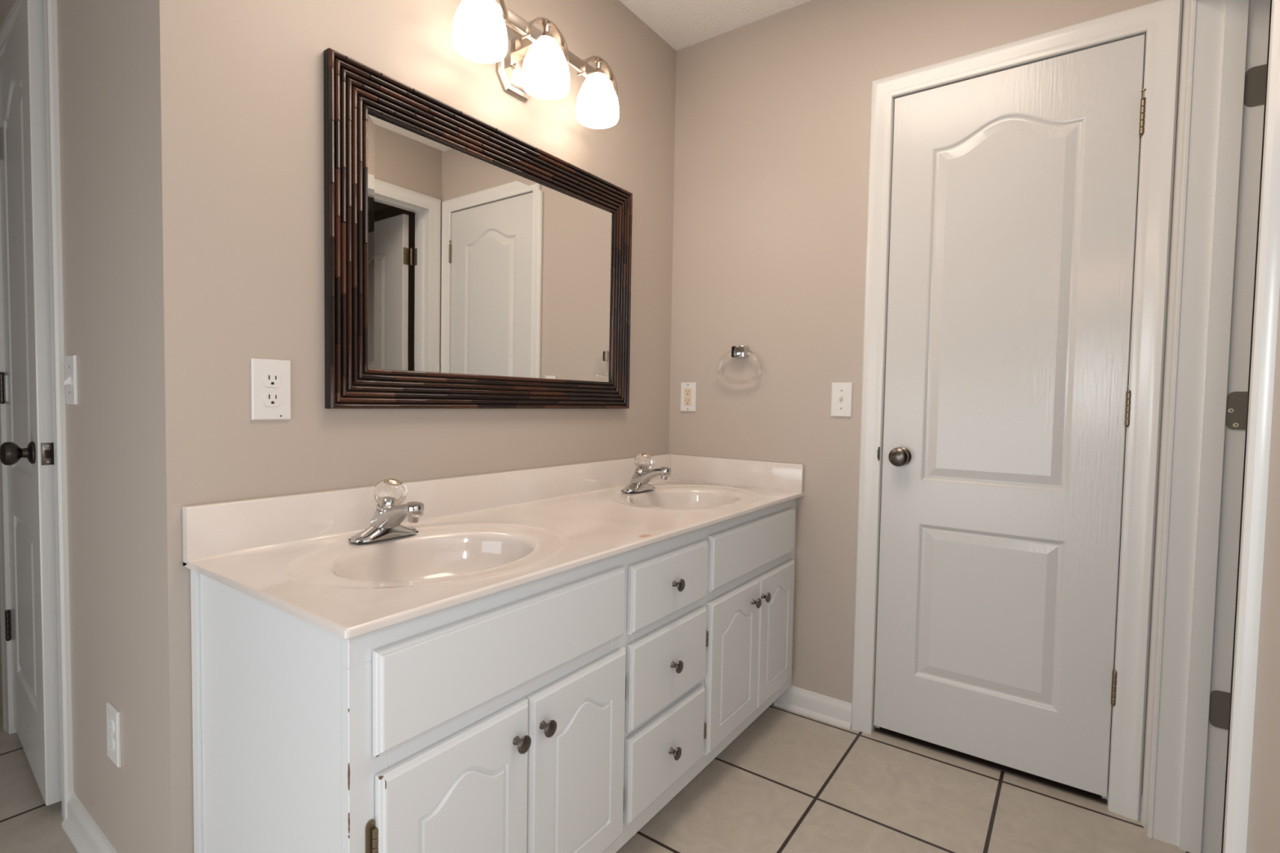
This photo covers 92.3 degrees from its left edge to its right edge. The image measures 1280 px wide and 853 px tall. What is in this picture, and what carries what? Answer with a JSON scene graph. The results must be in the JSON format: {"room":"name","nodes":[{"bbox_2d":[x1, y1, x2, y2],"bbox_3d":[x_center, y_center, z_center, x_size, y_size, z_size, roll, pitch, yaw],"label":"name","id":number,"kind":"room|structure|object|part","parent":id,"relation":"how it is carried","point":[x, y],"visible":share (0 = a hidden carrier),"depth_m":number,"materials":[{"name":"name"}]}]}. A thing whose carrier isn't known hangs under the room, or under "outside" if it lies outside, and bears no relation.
{"room":"bathroom","nodes":[
{"label":"bathroom","id":0,"kind":"room"},
{"bbox_2d":[0,0,151,852],"bbox_3d":[-1.720,-0.249,1.791,1.990,2.463,0.110,3,3,36],"label":"wall","id":1,"kind":"structure","parent":0,"point":[98,40],"depth_m":1.32,"materials":[{"name":"beige paint"}]},
{"bbox_2d":[0,0,61,805],"bbox_3d":[-1.738,-0.058,1.703,0.624,2.032,0.097,3,3,39],"label":"door","id":2,"kind":"structure","parent":1,"relation":"in","point":[26,384],"depth_m":1.59,"materials":[{"name":"white paint"}]},
{"bbox_3d":[-1.566,0.067,1.544,0.060,0.060,0.062,3,3,39],"label":"knob","id":3,"kind":"part","parent":2,"relation":"part of","materials":[{"name":"brown metal"}]},
{"bbox_3d":[-1.487,0.069,1.543,0.002,0.056,0.024,3,3,39],"label":"latch plate","id":4,"kind":"part","parent":2,"relation":"part of","materials":[{"name":"silver metal"}]},
{"bbox_2d":[0,0,73,821],"bbox_3d":[-1.688,-0.080,1.763,0.757,2.129,0.126,3,3,36],"label":"door frame","id":5,"kind":"structure","parent":1,"relation":"attached to","point":[50,6],"depth_m":1.52,"materials":[{"name":"white wood"}]},
{"bbox_2d":[62,355,77,404],"bbox_3d":[-1.351,-0.110,1.451,0.076,0.115,0.017,3,3,36],"label":"light switch","id":6,"kind":"object","parent":1,"relation":"attached to","point":[70,382],"visible":1,"depth_m":1.44,"materials":[{"name":"white plastic"}]},
{"bbox_2d":[61,791,116,852],"bbox_3d":[-1.160,0.972,1.343,0.684,0.080,0.022,3,3,36],"label":"baseboard","id":7,"kind":"structure","parent":1,"relation":"attached to","point":[86,836],"depth_m":1.46,"materials":[{"name":"white wood"}]},
{"bbox_2d":[106,701,120,767],"bbox_3d":[-1.138,0.665,1.327,0.074,0.120,0.008,3,3,36],"label":"wall outlet","id":8,"kind":"object","parent":1,"relation":"attached to","point":[113,713],"visible":1,"depth_m":1.32,"materials":[{"name":"white plastic"}]},
{"bbox_2d":[107,718,114,733],"bbox_3d":[-1.139,0.645,1.324,0.034,0.028,0.003,3,3,36],"label":"receptacle","id":9,"kind":"object","parent":8,"relation":"attached to","point":[110,721],"depth_m":1.32,"materials":[{"name":"grey plastic"}]},
{"bbox_2d":[108,736,114,751],"bbox_3d":[-1.140,0.684,1.325,0.034,0.028,0.003,3,3,36],"label":"receptacle","id":10,"kind":"object","parent":8,"relation":"attached to","point":[111,739],"depth_m":1.32,"materials":[{"name":"grey plastic"}]},
{"bbox_2d":[137,0,676,852],"bbox_3d":[-0.411,-0.228,1.816,0.110,2.463,1.675,3,3,36],"label":"wall","id":11,"kind":"structure","parent":0,"point":[232,91],"depth_m":1.26,"materials":[{"name":"beige paint"}]},
{"bbox_2d":[250,358,290,419],"bbox_3d":[-0.750,-0.075,1.251,0.008,0.122,0.074,3,3,36],"label":"wall outlet","id":12,"kind":"object","parent":11,"relation":"attached to","point":[270,379],"visible":1,"depth_m":1.25,"materials":[{"name":"white plastic"}]},
{"bbox_2d":[262,391,281,406],"bbox_3d":[-0.748,-0.056,1.251,0.003,0.028,0.034,3,3,36],"label":"receptacle","id":13,"kind":"object","parent":12,"relation":"attached to","point":[269,398],"depth_m":1.25,"materials":[{"name":"white plastic"}]},
{"bbox_2d":[262,373,281,386],"bbox_3d":[-0.748,-0.094,1.249,0.003,0.028,0.034,3,3,36],"label":"receptacle","id":14,"kind":"object","parent":12,"relation":"attached to","point":[269,380],"depth_m":1.25,"materials":[{"name":"white plastic"}]},
{"bbox_2d":[182,453,672,567],"bbox_3d":[-0.354,0.186,1.800,0.030,0.113,1.650,3,3,36],"label":"backsplash","id":15,"kind":"structure","parent":11,"relation":"attached to","point":[210,531],"depth_m":1.39,"materials":[{"name":"stone"}]},
{"bbox_2d":[323,48,632,408],"bbox_3d":[-0.356,-0.433,1.758,0.030,0.764,1.080,3,3,36],"label":"wall mirror","id":16,"kind":"object","parent":11,"relation":"attached to","point":[468,264],"visible":1,"depth_m":1.60,"materials":[{"name":"brown wood"}]},
{"bbox_2d":[368,112,613,382],"bbox_3d":[-0.363,-0.433,1.763,0.007,0.589,0.905,3,3,36],"label":"mirror glass","id":17,"kind":"object","parent":16,"relation":"attached to","point":[484,266],"depth_m":1.66,"materials":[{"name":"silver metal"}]},
{"bbox_2d":[451,0,619,128],"bbox_3d":[-0.277,-1.027,1.703,0.175,0.194,0.611,3,3,36],"label":"vanity light","id":18,"kind":"object","parent":11,"relation":"attached to","point":[531,61],"visible":1,"depth_m":1.67,"materials":[{"name":"white glass"}]},
{"bbox_3d":[-0.392,-0.990,1.509,0.134,0.132,0.134,3,3,36],"label":"lamp shade","id":19,"kind":"part","parent":18,"relation":"part of","materials":[{"name":"white glass"}]},
{"bbox_3d":[-0.391,-1.068,1.506,0.032,0.074,0.154,3,3,36],"label":"arm","id":20,"kind":"part","parent":18,"relation":"part of","materials":[{"name":"silver metal"}]},
{"bbox_3d":[-0.259,-0.996,1.694,0.134,0.132,0.134,3,3,36],"label":"lamp shade","id":21,"kind":"part","parent":18,"relation":"part of","materials":[{"name":"white glass"}]},
{"bbox_3d":[-0.258,-1.073,1.691,0.032,0.074,0.154,3,3,36],"label":"arm","id":22,"kind":"part","parent":18,"relation":"part of","materials":[{"name":"silver metal"}]},
{"bbox_3d":[-0.128,-1.078,1.872,0.032,0.074,0.154,3,3,36],"label":"arm","id":23,"kind":"part","parent":18,"relation":"part of","materials":[{"name":"silver metal"}]},
{"bbox_3d":[-0.129,-1.001,1.875,0.134,0.132,0.134,3,3,36],"label":"lamp shade","id":24,"kind":"part","parent":18,"relation":"part of","materials":[{"name":"white glass"}]},
{"bbox_2d":[0,702,1227,852],"bbox_3d":[-0.252,1.067,0.997,5.400,0.050,4.120,3,3,36],"label":"floor","id":25,"kind":"structure","parent":0,"point":[791,781],"depth_m":1.66,"materials":[{"name":"beige tile"}]},
{"bbox_2d":[190,498,796,852],"bbox_3d":[-0.133,0.636,1.659,0.585,0.760,1.637,3,3,36],"label":"vanity cabinet","id":26,"kind":"object","parent":25,"relation":"on","point":[562,712],"visible":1,"depth_m":1.10,"materials":[{"name":"white paint"}]},
{"bbox_3d":[-0.291,0.704,1.000,0.016,0.418,0.291,3,3,36],"label":"door","id":27,"kind":"part","parent":26,"relation":"part of","materials":[{"name":"white paint"}]},
{"bbox_2d":[182,453,804,639],"bbox_3d":[-0.137,0.258,1.646,0.566,0.236,1.650,3,3,36],"label":"countertop","id":28,"kind":"structure","parent":26,"relation":"on","point":[478,535],"depth_m":1.37,"materials":[{"name":"stone"}]},
{"bbox_2d":[348,478,424,543],"bbox_3d":[-0.520,0.179,1.319,0.159,0.129,0.148,3,3,36],"label":"faucet","id":29,"kind":"object","parent":28,"relation":"on","point":[389,494],"visible":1,"depth_m":1.31,"materials":[{"name":"silver metal"}]},
{"bbox_3d":[-0.544,0.145,1.340,0.069,0.058,0.066,3,3,36],"label":"handle","id":30,"kind":"part","parent":29,"relation":"part of","materials":[{"name":"clear glass"}]},
{"bbox_3d":[-0.513,0.198,1.314,0.141,0.082,0.054,3,3,36],"label":"spout","id":31,"kind":"part","parent":29,"relation":"part of","materials":[{"name":"silver metal"}]},
{"bbox_2d":[621,453,671,493],"bbox_3d":[0.037,0.157,2.093,0.159,0.128,0.148,3,3,36],"label":"faucet","id":32,"kind":"object","parent":28,"relation":"on","point":[642,475],"visible":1,"depth_m":2.09,"materials":[{"name":"silver metal"}]},
{"bbox_3d":[0.015,0.124,2.113,0.068,0.059,0.066,3,3,36],"label":"handle","id":33,"kind":"part","parent":32,"relation":"part of","materials":[{"name":"clear glass"}]},
{"bbox_3d":[0.044,0.176,2.089,0.141,0.082,0.054,3,3,36],"label":"spout","id":34,"kind":"part","parent":32,"relation":"part of","materials":[{"name":"silver metal"}]},
{"bbox_3d":[-0.207,0.551,1.070,0.026,0.030,0.030,3,3,36],"label":"knob","id":35,"kind":"part","parent":26,"relation":"part of","materials":[{"name":"grey metal"}]},
{"bbox_3d":[-0.169,0.550,1.123,0.026,0.030,0.030,3,3,36],"label":"knob","id":36,"kind":"part","parent":26,"relation":"part of","materials":[{"name":"grey metal"}]},
{"bbox_3d":[-0.120,0.697,1.238,0.016,0.418,0.288,3,3,36],"label":"door","id":37,"kind":"part","parent":26,"relation":"part of","materials":[{"name":"white paint"}]},
{"bbox_3d":[0.071,0.792,1.510,0.016,0.195,0.338,3,3,36],"label":"drawer","id":38,"kind":"part","parent":26,"relation":"part of","materials":[{"name":"white paint"}]},
{"bbox_3d":[0.074,0.580,1.501,0.016,0.197,0.338,3,3,36],"label":"drawer","id":39,"kind":"part","parent":26,"relation":"part of","materials":[{"name":"white paint"}]},
{"bbox_3d":[0.078,0.381,1.493,0.016,0.153,0.338,3,3,36],"label":"drawer","id":40,"kind":"part","parent":26,"relation":"part of","materials":[{"name":"white paint"}]},
{"bbox_3d":[0.085,0.793,1.494,0.026,0.030,0.030,3,3,36],"label":"knob","id":41,"kind":"part","parent":26,"relation":"part of","materials":[{"name":"grey metal"}]},
{"bbox_3d":[0.089,0.579,1.485,0.026,0.030,0.030,3,3,36],"label":"knob","id":42,"kind":"part","parent":26,"relation":"part of","materials":[{"name":"grey metal"}]},
{"bbox_3d":[0.092,0.380,1.477,0.026,0.030,0.030,3,3,36],"label":"knob","id":43,"kind":"part","parent":26,"relation":"part of","materials":[{"name":"grey metal"}]},
{"bbox_3d":[0.272,0.681,1.784,0.016,0.418,0.306,3,3,36],"label":"door","id":44,"kind":"part","parent":26,"relation":"part of","materials":[{"name":"white paint"}]},
{"bbox_3d":[0.349,0.529,1.845,0.026,0.030,0.030,3,3,36],"label":"knob","id":45,"kind":"part","parent":26,"relation":"part of","materials":[{"name":"grey metal"}]},
{"bbox_3d":[0.389,0.528,1.901,0.026,0.030,0.030,3,3,36],"label":"knob","id":46,"kind":"part","parent":26,"relation":"part of","materials":[{"name":"grey metal"}]},
{"bbox_3d":[0.446,0.674,2.026,0.016,0.418,0.283,3,3,36],"label":"door","id":47,"kind":"part","parent":26,"relation":"part of","materials":[{"name":"white paint"}]},
{"bbox_2d":[874,727,1106,804],"bbox_3d":[1.060,1.025,1.907,0.618,0.004,0.090,3,3,36],"label":"threshold","id":48,"kind":"object","parent":25,"relation":"on","point":[1068,788],"visible":0.45,"depth_m":1.85,"materials":[{"name":"brown"}]},
{"bbox_2d":[619,0,811,50],"bbox_3d":[-0.209,-1.444,0.894,5.400,0.050,4.120,3,3,36],"label":"ceiling","id":49,"kind":"structure","parent":0,"point":[682,24],"depth_m":2.18,"materials":[{"name":"white paint"}]},
{"bbox_2d":[668,0,1183,818],"bbox_3d":[0.732,-0.219,2.095,1.642,2.463,0.110,3,3,36],"label":"wall","id":50,"kind":"structure","parent":0,"point":[772,113],"depth_m":2.15,"materials":[{"name":"beige paint"}]},
{"bbox_2d":[680,382,696,411],"bbox_3d":[0.189,-0.116,2.414,0.069,0.114,0.007,3,3,36],"label":"wall outlet","id":51,"kind":"object","parent":50,"relation":"attached to","point":[688,390],"visible":1,"depth_m":2.41,"materials":[{"name":"white plastic"}]},
{"bbox_2d":[684,388,691,405],"bbox_3d":[0.188,-0.116,2.413,0.033,0.067,0.003,3,3,36],"label":"receptacle","id":52,"kind":"object","parent":51,"relation":"attached to","point":[687,392],"depth_m":2.41,"materials":[{"name":"brown plastic"}]},
{"bbox_2d":[716,345,761,384],"bbox_3d":[0.367,-0.226,2.261,0.180,0.139,0.044,3,3,36],"label":"towel ring","id":53,"kind":"object","parent":50,"relation":"attached to","point":[736,352],"visible":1,"depth_m":2.24,"materials":[{"name":"silver metal"}]},
{"bbox_2d":[773,685,851,729],"bbox_3d":[0.599,0.969,2.142,0.272,0.080,0.022,3,3,36],"label":"baseboard","id":54,"kind":"structure","parent":50,"relation":"attached to","point":[828,709],"depth_m":2.13,"materials":[{"name":"white wood"}]},
{"bbox_2d":[831,382,853,417],"bbox_3d":[0.674,-0.090,2.061,0.069,0.114,0.017,3,3,36],"label":"light switch","id":55,"kind":"object","parent":50,"relation":"attached to","point":[842,393],"visible":1,"depth_m":2.06,"materials":[{"name":"white plastic"}]},
{"bbox_2d":[873,34,1146,797],"bbox_3d":[1.036,-0.014,1.798,0.626,2.032,0.097,3,3,36],"label":"door","id":56,"kind":"structure","parent":50,"relation":"in","point":[1014,202],"depth_m":1.78,"materials":[{"name":"white paint"}]},
{"bbox_3d":[0.818,0.096,1.936,0.060,0.060,0.062,3,3,36],"label":"knob","id":57,"kind":"part","parent":56,"relation":"part of","materials":[{"name":"grey metal"}]},
{"bbox_2d":[1140,795,1142,821],"bbox_3d":[1.335,1.011,1.623,0.019,0.064,0.011,3,3,36],"label":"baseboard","id":58,"kind":"structure","parent":50,"relation":"attached to","point":[1141,795],"depth_m":1.63,"materials":[{"name":"white wood"}]},
{"bbox_2d":[1208,63,1267,729],"bbox_3d":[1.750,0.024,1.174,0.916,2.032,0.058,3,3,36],"label":"door hinges","id":59,"kind":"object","parent":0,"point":[1255,77],"depth_m":1.45,"materials":[{"name":"silver metal"}]},
{"bbox_2d":[1226,0,1271,759],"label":"door","id":60,"kind":"structure","parent":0,"point":[1270,0],"depth_m":1.86,"materials":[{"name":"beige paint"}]},
{"bbox_2d":[1245,289,1279,852],"bbox_3d":[0.430,-0.145,0.158,0.128,2.463,3.610,3,3,36],"label":"wall","id":61,"kind":"structure","parent":0,"point":[1264,812],"depth_m":0.72,"materials":[{"name":"beige paint"}]},
{"bbox_2d":[851,0,1279,852],"bbox_3d":[0.832,-0.027,1.394,0.904,2.140,1.140,3,3,36],"label":"door frame","id":62,"kind":"structure","parent":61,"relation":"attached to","point":[1220,138],"depth_m":1.51,"materials":[{"name":"white wood"}]},
{"bbox_3d":[0.773,0.088,1.988,0.014,0.044,0.005,-1,3,-44],"label":"strike plate","id":63,"kind":"part","parent":62,"relation":"part of","materials":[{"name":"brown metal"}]}
]}

